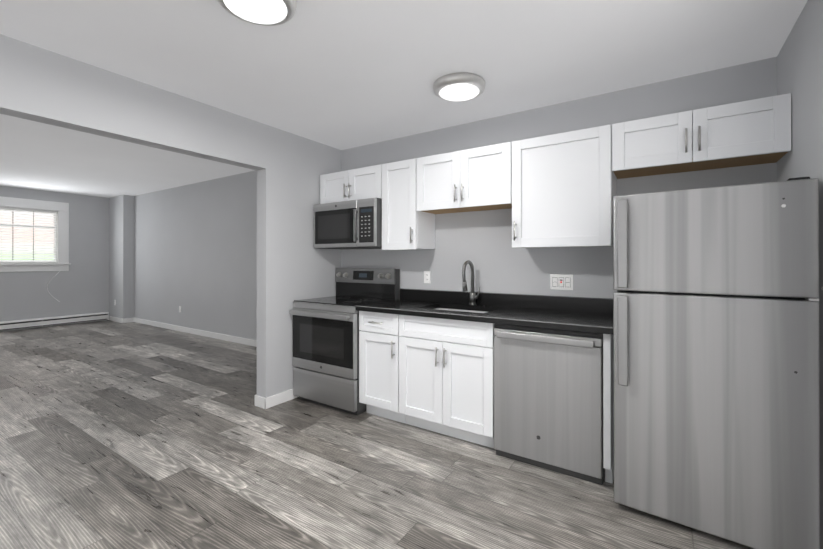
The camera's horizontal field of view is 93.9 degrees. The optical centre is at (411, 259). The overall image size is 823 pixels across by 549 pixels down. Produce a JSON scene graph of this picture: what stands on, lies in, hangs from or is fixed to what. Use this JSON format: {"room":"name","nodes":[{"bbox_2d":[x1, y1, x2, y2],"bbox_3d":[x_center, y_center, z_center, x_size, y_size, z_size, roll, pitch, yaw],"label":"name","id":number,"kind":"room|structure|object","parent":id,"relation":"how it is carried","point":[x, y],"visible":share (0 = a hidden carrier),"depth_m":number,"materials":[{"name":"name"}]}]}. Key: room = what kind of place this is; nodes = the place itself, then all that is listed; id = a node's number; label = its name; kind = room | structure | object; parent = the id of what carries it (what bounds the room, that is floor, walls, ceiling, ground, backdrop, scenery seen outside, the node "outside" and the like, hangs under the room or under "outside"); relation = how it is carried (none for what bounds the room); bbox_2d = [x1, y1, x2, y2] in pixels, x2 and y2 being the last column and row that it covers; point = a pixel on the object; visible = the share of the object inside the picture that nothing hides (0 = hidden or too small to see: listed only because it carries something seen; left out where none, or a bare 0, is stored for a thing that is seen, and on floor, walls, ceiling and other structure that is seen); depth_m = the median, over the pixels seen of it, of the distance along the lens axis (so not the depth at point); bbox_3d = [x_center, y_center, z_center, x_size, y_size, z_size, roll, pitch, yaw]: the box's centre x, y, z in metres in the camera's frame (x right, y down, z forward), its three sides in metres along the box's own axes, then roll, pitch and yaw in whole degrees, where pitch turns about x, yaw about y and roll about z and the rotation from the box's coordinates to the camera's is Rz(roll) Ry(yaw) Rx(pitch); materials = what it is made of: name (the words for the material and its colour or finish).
{"room":"kitchen","nodes":[
{"label":"kitchen","id":0,"kind":"room"},
{"bbox_2d":[0,186,108,331],"bbox_3d":[-7.854,-0.015,6.340,0.120,2.630,5.340,0,0,33],"label":"wall","id":1,"kind":"structure","parent":0,"point":[81,286],"depth_m":7.76,"materials":[{"name":"grey paint"}]},
{"bbox_2d":[0,196,70,271],"bbox_3d":[-7.248,-0.452,7.205,0.180,1.360,1.300,0,0,33],"label":"window","id":2,"kind":"structure","parent":1,"relation":"in","point":[62,263],"depth_m":7.46,"materials":[{"name":"white plastic"}]},
{"bbox_2d":[0,207,56,262],"bbox_3d":[-7.259,-0.443,7.212,0.044,1.013,0.920,0,0,33],"label":"window blinds","id":3,"kind":"object","parent":2,"relation":"attached to","point":[24,235],"visible":0.94,"depth_m":7.25,"materials":[{"name":"white plastic"}]},
{"bbox_2d":[0,312,108,330],"bbox_3d":[-7.641,1.201,6.483,0.070,0.170,4.180,0,0,33],"label":"heater","id":4,"kind":"object","parent":1,"relation":"attached to","point":[39,322],"visible":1,"depth_m":7.46,"materials":[{"name":"white metal"}]},
{"bbox_2d":[0,114,254,197],"bbox_3d":[-4.945,-1.366,4.425,7.090,0.060,5.340,0,0,33],"label":"ceiling","id":5,"kind":"structure","parent":0,"point":[34,155],"depth_m":5.40,"materials":[{"name":"paint"}]},
{"bbox_2d":[0,34,340,397],"bbox_3d":[-1.932,-0.027,2.433,0.130,2.630,5.100,0,0,33],"label":"wall","id":6,"kind":"structure","parent":0,"point":[40,85],"depth_m":3.15,"materials":[{"name":"grey paint"}]},
{"bbox_2d":[255,394,260,406],"bbox_3d":[-0.995,1.245,3.983,0.016,0.095,1.413,0,0,33],"label":"baseboard","id":7,"kind":"structure","parent":6,"relation":"attached to","point":[257,398],"depth_m":3.37,"materials":[{"name":"white wood"}]},
{"bbox_2d":[261,389,298,408],"bbox_3d":[-1.012,1.245,3.713,0.033,0.095,0.943,0,0,33],"label":"baseboard","id":8,"kind":"structure","parent":6,"relation":"attached to","point":[273,400],"depth_m":3.41,"materials":[{"name":"white wood"}]},
{"bbox_2d":[109,170,256,339],"bbox_3d":[-3.456,-0.015,6.451,7.100,2.630,0.310,0,0,33],"label":"wall","id":9,"kind":"structure","parent":0,"point":[190,250],"depth_m":6.79,"materials":[{"name":"grey paint"}]},
{"bbox_2d":[109,316,123,322],"bbox_3d":[-6.202,1.258,8.066,0.733,0.095,0.013,0,0,33],"label":"baseboard","id":10,"kind":"structure","parent":9,"relation":"attached to","point":[115,319],"depth_m":8.03,"materials":[{"name":"white wood"}]},
{"bbox_2d":[132,317,256,346],"bbox_3d":[-3.195,1.252,6.307,6.250,0.095,0.016,0,0,33],"label":"baseboard","id":11,"kind":"structure","parent":9,"relation":"attached to","point":[225,337],"depth_m":6.58,"materials":[{"name":"white wood"}]},
{"bbox_2d":[0,320,753,548],"bbox_3d":[-3.410,1.321,3.404,10.768,0.060,5.340,0,0,33],"label":"floor","id":12,"kind":"structure","parent":0,"point":[118,435],"depth_m":2.33,"materials":[{"name":"grey wood"}]},
{"bbox_2d":[289,268,399,414],"bbox_3d":[-0.623,0.688,3.575,0.760,1.207,0.698,0,0,33],"label":"range","id":13,"kind":"object","parent":12,"relation":"on","point":[325,346],"visible":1,"depth_m":3.37,"materials":[{"name":"grey metal"}]},
{"bbox_2d":[359,311,405,422],"bbox_3d":[-0.111,0.854,3.293,0.396,0.874,0.647,0,0,33],"label":"base cabinet","id":14,"kind":"object","parent":12,"relation":"on","point":[378,364],"visible":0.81,"depth_m":3.06,"materials":[{"name":"white wood"}]},
{"bbox_2d":[399,315,494,447],"bbox_3d":[0.376,0.853,2.972,0.762,0.874,0.647,0,0,33],"label":"base cabinet","id":15,"kind":"object","parent":12,"relation":"on","point":[446,376],"visible":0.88,"depth_m":2.71,"materials":[{"name":"white wood"}]},
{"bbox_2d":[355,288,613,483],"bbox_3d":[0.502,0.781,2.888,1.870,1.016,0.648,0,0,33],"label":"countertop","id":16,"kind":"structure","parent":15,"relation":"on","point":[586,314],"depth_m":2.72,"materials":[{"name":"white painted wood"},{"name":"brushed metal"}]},
{"bbox_2d":[436,308,485,312],"bbox_3d":[0.371,0.512,2.990,0.616,0.195,0.426,0,0,33],"label":"undermount sink","id":17,"kind":"object","parent":16,"relation":"in","point":[461,310],"depth_m":3.19,"materials":[{"name":"silver metal"}]},
{"bbox_2d":[462,260,479,304],"bbox_3d":[0.478,0.191,3.111,0.093,0.369,0.212,0,0,33],"label":"faucet","id":18,"kind":"object","parent":16,"relation":"on","point":[473,296],"visible":0.98,"depth_m":3.16,"materials":[{"name":"silver metal"}]},
{"bbox_2d":[494,324,604,484],"bbox_3d":[0.952,0.855,2.564,0.636,0.868,0.640,0,0,33],"label":"dishwasher","id":19,"kind":"object","parent":12,"relation":"on","point":[548,399],"visible":0.96,"depth_m":2.31,"materials":[{"name":"grey metal"}]},
{"bbox_2d":[613,176,819,548],"bbox_3d":[1.517,0.471,2.016,0.760,1.631,0.668,0,0,33],"label":"refrigerator","id":20,"kind":"object","parent":12,"relation":"on","point":[716,332],"visible":1,"depth_m":1.73,"materials":[{"name":"grey metal"}]},
{"bbox_2d":[0,0,807,149],"bbox_3d":[-0.589,-1.206,1.251,3.678,0.060,4.840,0,0,33],"label":"ceiling","id":21,"kind":"structure","parent":0,"point":[342,74],"depth_m":2.15,"materials":[{"name":"paint"}]},
{"bbox_2d":[217,0,295,25],"bbox_3d":[-0.687,-1.139,1.699,0.344,0.068,0.344,0,0,33],"label":"ceiling light","id":22,"kind":"object","parent":21,"relation":"attached to","point":[268,12],"visible":1,"depth_m":1.72,"materials":[{"name":"silver metal"}]},
{"bbox_2d":[433,72,484,101],"bbox_3d":[0.319,-1.136,2.580,0.344,0.068,0.344,0,0,33],"label":"ceiling light","id":23,"kind":"object","parent":21,"relation":"attached to","point":[460,86],"visible":1,"depth_m":2.49,"materials":[{"name":"silver metal"}]},
{"bbox_2d":[341,57,776,298],"bbox_3d":[0.765,0.060,3.181,3.548,2.460,0.120,0,0,33],"label":"wall","id":24,"kind":"structure","parent":0,"point":[481,241],"depth_m":2.98,"materials":[{"name":"grey paint"}]},
{"bbox_2d":[320,164,381,203],"bbox_3d":[-0.510,-0.693,3.732,0.768,0.298,0.363,0,0,33],"label":"upper cabinet","id":25,"kind":"object","parent":24,"relation":"attached to","point":[356,184],"visible":0.77,"depth_m":3.59,"materials":[{"name":"white wood"}]},
{"bbox_2d":[314,198,381,249],"bbox_3d":[-0.535,-0.322,3.693,0.764,0.433,0.451,0,0,33],"label":"microwave","id":26,"kind":"object","parent":25,"relation":"attached to","point":[351,224],"visible":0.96,"depth_m":3.50,"materials":[{"name":"grey metal"}]},
{"bbox_2d":[382,158,434,249],"bbox_3d":[-0.036,-0.463,3.418,0.360,0.760,0.363,0,0,33],"label":"upper cabinet","id":27,"kind":"object","parent":24,"relation":"attached to","point":[406,225],"visible":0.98,"depth_m":3.31,"materials":[{"name":"white wood"}]},
{"bbox_2d":[424,271,430,283],"bbox_3d":[0.143,0.162,3.513,0.070,0.115,0.008,0,0,33],"label":"outlet","id":28,"kind":"object","parent":24,"relation":"attached to","point":[427,276],"visible":1,"depth_m":3.51,"materials":[{"name":"white plastic"}]},
{"bbox_2d":[416,142,511,213],"bbox_3d":[0.454,-0.623,3.095,0.806,0.442,0.363,0,0,33],"label":"upper cabinet","id":29,"kind":"object","parent":24,"relation":"attached to","point":[475,179],"visible":0.9,"depth_m":2.96,"materials":[{"name":"white painted wood"},{"name":"raw plywood"},{"name":"metal"}]},
{"bbox_2d":[550,274,572,289],"bbox_3d":[1.118,0.170,2.869,0.162,0.115,0.010,0,0,33],"label":"electrical outlet","id":30,"kind":"object","parent":24,"relation":"attached to","point":[561,282],"visible":1,"depth_m":2.87,"materials":[{"name":"white plastic"}]},
{"bbox_2d":[512,124,616,247],"bbox_3d":[1.059,-0.465,2.696,0.636,0.760,0.363,0,0,33],"label":"upper cabinet","id":31,"kind":"object","parent":24,"relation":"attached to","point":[564,188],"visible":0.98,"depth_m":2.57,"materials":[{"name":"white wood"}]},
{"bbox_2d":[612,93,790,178],"bbox_3d":[1.668,-0.699,2.295,0.814,0.294,0.363,0,0,33],"label":"upper cabinet","id":32,"kind":"object","parent":24,"relation":"attached to","point":[749,132],"visible":0.98,"depth_m":2.16,"materials":[{"name":"white painted wood"},{"name":"brushed nickel metal"},{"name":"raw plywood"}]},
{"bbox_2d":[777,0,822,548],"bbox_3d":[0.863,0.051,0.217,0.120,2.460,4.720,0,0,33],"label":"wall","id":33,"kind":"structure","parent":0,"point":[800,67],"depth_m":1.74,"materials":[{"name":"grey paint"}]},
{"label":"outside","id":34,"kind":"structure","parent":0,"visible":0},
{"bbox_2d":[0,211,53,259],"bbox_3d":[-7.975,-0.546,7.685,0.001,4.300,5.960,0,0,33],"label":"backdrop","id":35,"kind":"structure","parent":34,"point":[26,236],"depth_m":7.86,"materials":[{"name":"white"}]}
]}

